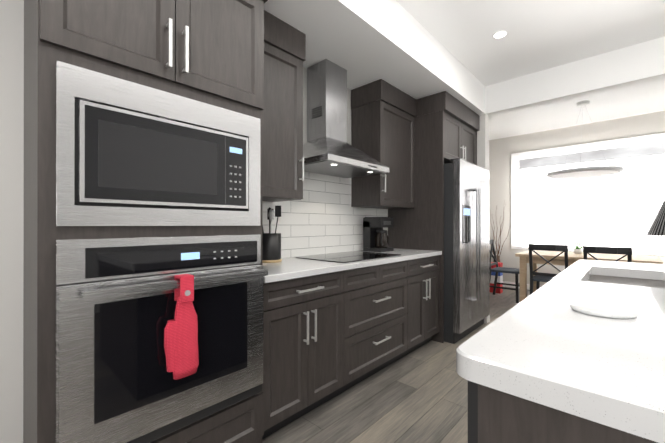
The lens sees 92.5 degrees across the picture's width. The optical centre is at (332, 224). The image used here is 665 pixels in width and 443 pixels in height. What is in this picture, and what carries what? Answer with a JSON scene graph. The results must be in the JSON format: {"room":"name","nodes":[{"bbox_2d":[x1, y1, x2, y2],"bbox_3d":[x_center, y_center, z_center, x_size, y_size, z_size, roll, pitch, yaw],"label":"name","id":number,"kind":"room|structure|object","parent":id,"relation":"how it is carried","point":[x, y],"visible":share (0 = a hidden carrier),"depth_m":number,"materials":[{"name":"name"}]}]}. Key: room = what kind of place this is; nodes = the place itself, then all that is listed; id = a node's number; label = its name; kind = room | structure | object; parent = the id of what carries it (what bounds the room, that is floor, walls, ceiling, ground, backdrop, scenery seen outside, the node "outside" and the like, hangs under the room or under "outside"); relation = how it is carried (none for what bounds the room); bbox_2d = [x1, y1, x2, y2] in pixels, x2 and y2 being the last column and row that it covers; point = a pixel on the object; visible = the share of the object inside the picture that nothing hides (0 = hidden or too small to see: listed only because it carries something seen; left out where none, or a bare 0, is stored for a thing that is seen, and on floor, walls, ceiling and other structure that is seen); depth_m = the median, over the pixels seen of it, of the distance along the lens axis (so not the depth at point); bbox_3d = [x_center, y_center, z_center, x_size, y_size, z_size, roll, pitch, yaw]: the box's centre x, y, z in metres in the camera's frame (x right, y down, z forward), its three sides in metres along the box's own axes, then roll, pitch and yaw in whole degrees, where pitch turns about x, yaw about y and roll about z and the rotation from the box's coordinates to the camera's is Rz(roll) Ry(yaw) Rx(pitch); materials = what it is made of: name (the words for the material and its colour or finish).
{"room":"kitchen","nodes":[
{"label":"kitchen","id":0,"kind":"room"},
{"bbox_2d":[0,0,488,442],"bbox_3d":[-0.064,-0.236,2.975,0.120,2.850,9.390,0,0,43],"label":"wall","id":1,"kind":"structure","parent":0,"point":[11,189],"depth_m":1.42,"materials":[{"name":"white paint"}]},
{"bbox_2d":[275,17,306,203],"bbox_3d":[-0.501,-0.748,2.143,0.357,1.152,0.537,0,0,43],"label":"upper cabinet","id":2,"kind":"object","parent":1,"relation":"attached to","point":[290,43],"depth_m":2.14,"materials":[{"name":"brown wood"}]},
{"bbox_2d":[262,171,387,257],"bbox_3d":[-0.096,-0.132,2.846,0.006,0.798,2.120,0,0,43],"label":"backsplash","id":3,"kind":"structure","parent":1,"relation":"attached to","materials":[{"name":"tile"}]},
{"bbox_2d":[303,59,388,177],"bbox_3d":[0.051,-0.885,2.637,0.491,0.888,0.770,0,0,43],"label":"range hood","id":4,"kind":"object","parent":1,"relation":"attached to","point":[328,149],"visible":0.96,"depth_m":2.61,"materials":[{"name":"silver metal"}]},
{"bbox_2d":[347,79,418,211],"bbox_3d":[0.537,-0.746,3.258,0.357,1.152,0.658,0,0,43],"label":"upper cabinet","id":5,"kind":"object","parent":1,"relation":"attached to","point":[382,115],"depth_m":3.08,"materials":[{"name":"brown wood"}]},
{"bbox_2d":[264,0,484,114],"bbox_3d":[-0.648,-1.497,1.711,0.750,0.330,6.500,0,0,43],"label":"soffit","id":6,"kind":"structure","parent":0,"point":[395,43],"depth_m":2.49,"materials":[{"name":"white paint"}]},
{"bbox_2d":[415,91,479,175],"bbox_3d":[1.207,-0.996,3.748,0.681,0.652,0.985,0,0,43],"label":"upper cabinet","id":7,"kind":"object","parent":6,"relation":"attached to","point":[446,129],"depth_m":3.32,"materials":[{"name":"brown wood"}]},
{"bbox_2d":[262,286,529,442],"bbox_3d":[1.663,1.217,1.366,4.840,0.060,9.390,0,0,43],"label":"floor","id":8,"kind":"structure","parent":0,"point":[419,395],"depth_m":2.07,"materials":[{"name":"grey wood"}]},
{"bbox_2d":[23,0,274,442],"bbox_3d":[-0.863,-0.069,1.525,0.678,2.512,0.870,0,0,43],"label":"tall cabinet","id":9,"kind":"object","parent":8,"relation":"on","point":[163,142],"depth_m":1.23,"materials":[{"name":"brown wood"}]},
{"bbox_2d":[56,61,259,225],"bbox_3d":[-0.632,-0.263,1.324,0.037,0.540,0.784,0,0,43],"label":"microwave","id":10,"kind":"object","parent":9,"relation":"in","point":[129,152],"depth_m":1.22,"materials":[{"name":"silver metal"}]},
{"bbox_2d":[55,234,267,442],"bbox_3d":[-0.605,0.450,1.298,0.112,0.795,0.784,0,0,43],"label":"wall oven","id":11,"kind":"object","parent":9,"relation":"in","point":[114,293],"depth_m":1.20,"materials":[{"name":"silver metal"}]},
{"bbox_2d":[164,274,198,379],"bbox_3d":[-0.590,0.401,1.250,0.066,0.398,0.129,0,0,43],"label":"hanging towel","id":12,"kind":"object","parent":11,"relation":"hanging from","point":[181,342],"visible":0.98,"depth_m":1.24,"materials":[{"name":"red fabric"}]},
{"bbox_2d":[275,272,346,431],"bbox_3d":[-0.371,0.746,2.098,0.616,0.884,0.652,0,0,43],"label":"base cabinet","id":13,"kind":"object","parent":8,"relation":"on","point":[311,311],"depth_m":1.90,"materials":[{"name":"brown wood"}]},
{"bbox_2d":[347,260,410,389],"bbox_3d":[0.136,0.747,2.642,0.616,0.884,0.836,0,0,43],"label":"base cabinet","id":14,"kind":"object","parent":8,"relation":"on","point":[379,297],"depth_m":2.42,"materials":[{"name":"brown wood"}]},
{"bbox_2d":[275,248,442,279],"bbox_3d":[0.141,0.286,2.624,0.639,0.036,2.120,0,0,43],"label":"countertop","id":15,"kind":"structure","parent":14,"relation":"on","point":[290,268],"depth_m":2.18,"materials":[{"name":"white stone"}]},
{"bbox_2d":[262,206,281,262],"bbox_3d":[-0.449,0.066,2.275,0.172,0.400,0.172,0,0,43],"label":"utensil crock","id":16,"kind":"object","parent":15,"relation":"on","point":[271,247],"visible":0.77,"depth_m":2.21,"materials":[{"name":"black ceramic"}]},
{"bbox_2d":[299,252,402,263],"bbox_3d":[0.150,0.264,2.632,0.510,0.006,0.770,0,0,43],"label":"cooktop","id":17,"kind":"object","parent":15,"relation":"in","point":[342,257],"depth_m":2.57,"materials":[{"name":"black glass"}]},
{"bbox_2d":[363,217,393,251],"bbox_3d":[0.460,0.099,3.184,0.212,0.338,0.230,0,0,43],"label":"coffee maker","id":18,"kind":"object","parent":15,"relation":"on","point":[375,237],"visible":1,"depth_m":3.12,"materials":[{"name":"black plastic"}]},
{"bbox_2d":[411,256,442,351],"bbox_3d":[0.636,0.748,3.180,0.616,0.884,0.633,0,0,43],"label":"base cabinet","id":19,"kind":"object","parent":8,"relation":"on","point":[427,273],"depth_m":3.00,"materials":[{"name":"brown wood"}]},
{"bbox_2d":[444,158,489,343],"bbox_3d":[1.298,0.269,3.685,0.846,1.842,0.905,0,0,43],"label":"refrigerator","id":20,"kind":"object","parent":8,"relation":"on","point":[466,248],"visible":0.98,"depth_m":3.23,"materials":[{"name":"grey metal"}]},
{"bbox_2d":[490,262,502,293],"bbox_3d":[2.816,0.933,5.614,0.300,0.520,0.140,0,0,43],"label":"vase","id":21,"kind":"object","parent":8,"relation":"on","point":[500,280],"visible":0.46,"depth_m":5.51,"materials":[{"name":"red"}]},
{"bbox_2d":[490,201,514,261],"bbox_3d":[3.111,0.373,5.880,0.516,1.640,0.319,0,0,43],"label":"branches","id":22,"kind":"object","parent":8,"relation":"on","point":[497,256],"visible":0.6,"depth_m":5.93,"materials":[{"name":"brown plant"}]},
{"bbox_2d":[490,239,519,302],"bbox_3d":[2.757,0.727,5.109,0.519,0.934,0.430,0,0,43],"label":"chair","id":23,"kind":"object","parent":8,"relation":"on","point":[515,271],"visible":0.67,"depth_m":5.06,"materials":[{"name":"black wood"}]},
{"bbox_2d":[528,244,567,294],"bbox_3d":[2.888,0.726,4.209,0.430,0.934,0.519,0,0,43],"label":"chair","id":24,"kind":"object","parent":8,"relation":"on","point":[538,277],"visible":0.5,"depth_m":4.11,"materials":[{"name":"black wood"}]},
{"bbox_2d":[468,384,643,442],"bbox_3d":[1.470,0.751,1.159,1.060,0.870,2.358,0,0,43],"label":"kitchen island","id":25,"kind":"object","parent":8,"relation":"on","point":[493,417],"depth_m":0.59,"materials":[{"name":"brown wood"}]},
{"bbox_2d":[456,260,664,442],"bbox_3d":[1.474,0.291,1.165,1.122,0.050,2.404,0,0,43],"label":"island countertop","id":26,"kind":"structure","parent":25,"relation":"on","point":[609,373],"depth_m":0.65,"materials":[{"name":"white stone"}]},
{"bbox_2d":[570,302,637,318],"bbox_3d":[0.815,0.259,0.961,0.156,0.012,0.156,0,0,43],"label":"trivet","id":27,"kind":"object","parent":26,"relation":"on","point":[604,310],"visible":1,"depth_m":0.94,"materials":[{"name":"white ceramic"}]},
{"bbox_2d":[588,272,664,287],"bbox_3d":[1.567,0.418,1.601,0.474,0.226,0.704,0,0,43],"label":"sink","id":28,"kind":"object","parent":26,"relation":"in","point":[608,277],"depth_m":1.82,"materials":[{"name":"silver metal"}]},
{"bbox_2d":[515,250,662,301],"bbox_3d":[3.523,0.811,4.465,1.500,0.760,0.900,0,0,43],"label":"dining table","id":29,"kind":"object","parent":8,"relation":"on","point":[548,256],"visible":0.5,"depth_m":4.44,"materials":[{"name":"brown wood"}]},
{"bbox_2d":[572,242,582,253],"bbox_3d":[3.571,0.345,4.619,0.164,0.172,0.149,0,0,43],"label":"potted plant","id":30,"kind":"object","parent":29,"relation":"on","point":[577,250],"visible":1,"depth_m":4.62,"materials":[{"name":"white ceramic"}]},
{"bbox_2d":[583,246,631,261],"bbox_3d":[3.265,0.725,3.777,0.430,0.934,0.519,0,0,43],"label":"chair","id":31,"kind":"object","parent":8,"relation":"on","point":[606,250],"visible":0.25,"depth_m":3.58,"materials":[{"name":"black wood"}]},
{"bbox_2d":[477,114,488,322],"bbox_3d":[1.607,-0.234,4.132,0.750,2.850,0.120,0,0,43],"label":"wall","id":32,"kind":"structure","parent":0,"point":[482,149],"depth_m":3.86,"materials":[{"name":"white paint"}]},
{"bbox_2d":[396,0,664,139],"bbox_3d":[1.663,-1.713,1.370,4.840,0.100,9.390,0,0,43],"label":"ceiling","id":33,"kind":"structure","parent":0,"point":[543,35],"depth_m":2.88,"materials":[{"name":"white paint"}]},
{"bbox_2d":[492,30,507,38],"bbox_3d":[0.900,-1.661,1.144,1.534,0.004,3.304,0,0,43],"label":"recessed light","id":34,"kind":"object","parent":33,"relation":"attached to","point":[499,34],"depth_m":2.78,"materials":[{"name":"white"}]},
{"bbox_2d":[577,101,589,116],"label":"ring pendant light","id":35,"kind":"object","parent":33,"relation":"hanging from","point":[584,103],"depth_m":4.32,"materials":[{"name":"white metal"}]},
{"bbox_2d":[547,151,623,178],"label":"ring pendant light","id":36,"kind":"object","parent":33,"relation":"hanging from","point":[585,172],"depth_m":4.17,"materials":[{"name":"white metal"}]},
{"bbox_2d":[647,200,664,235],"bbox_3d":[2.506,-0.789,2.325,0.304,1.744,0.304,0,0,43],"label":"pendant light","id":37,"kind":"object","parent":33,"relation":"hanging from","point":[657,227],"visible":1,"depth_m":2.33,"materials":[{"name":"black metal"}]},
{"bbox_2d":[485,36,664,115],"bbox_3d":[3.290,-1.496,2.567,3.850,0.330,0.120,0,0,43],"label":"header beam","id":38,"kind":"structure","parent":0,"point":[642,62],"depth_m":3.21,"materials":[{"name":"white paint"}]},
{"bbox_2d":[489,111,664,284],"bbox_3d":[4.821,-0.233,4.761,4.600,2.850,0.120,0,0,43],"label":"wall","id":39,"kind":"structure","parent":0,"point":[501,150],"depth_m":5.83,"materials":[{"name":"grey paint"}]},
{"bbox_2d":[503,281,542,289],"bbox_3d":[4.321,1.142,5.130,3.358,0.100,0.013,0,0,43],"label":"baseboard","id":40,"kind":"structure","parent":39,"relation":"attached to","point":[528,285],"depth_m":5.99,"materials":[{"name":"white"}]},
{"bbox_2d":[511,133,664,255],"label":"window","id":41,"kind":"structure","parent":39,"relation":"in","point":[514,205],"depth_m":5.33,"materials":[{"name":"white"}]},
{"bbox_2d":[516,158,664,250],"bbox_3d":[4.482,-0.291,5.013,2.820,1.358,0.036,0,0,43],"label":"window blinds","id":42,"kind":"object","parent":41,"relation":"attached to","point":[646,161],"visible":0.88,"depth_m":5.20,"materials":[{"name":"white"}]}
]}

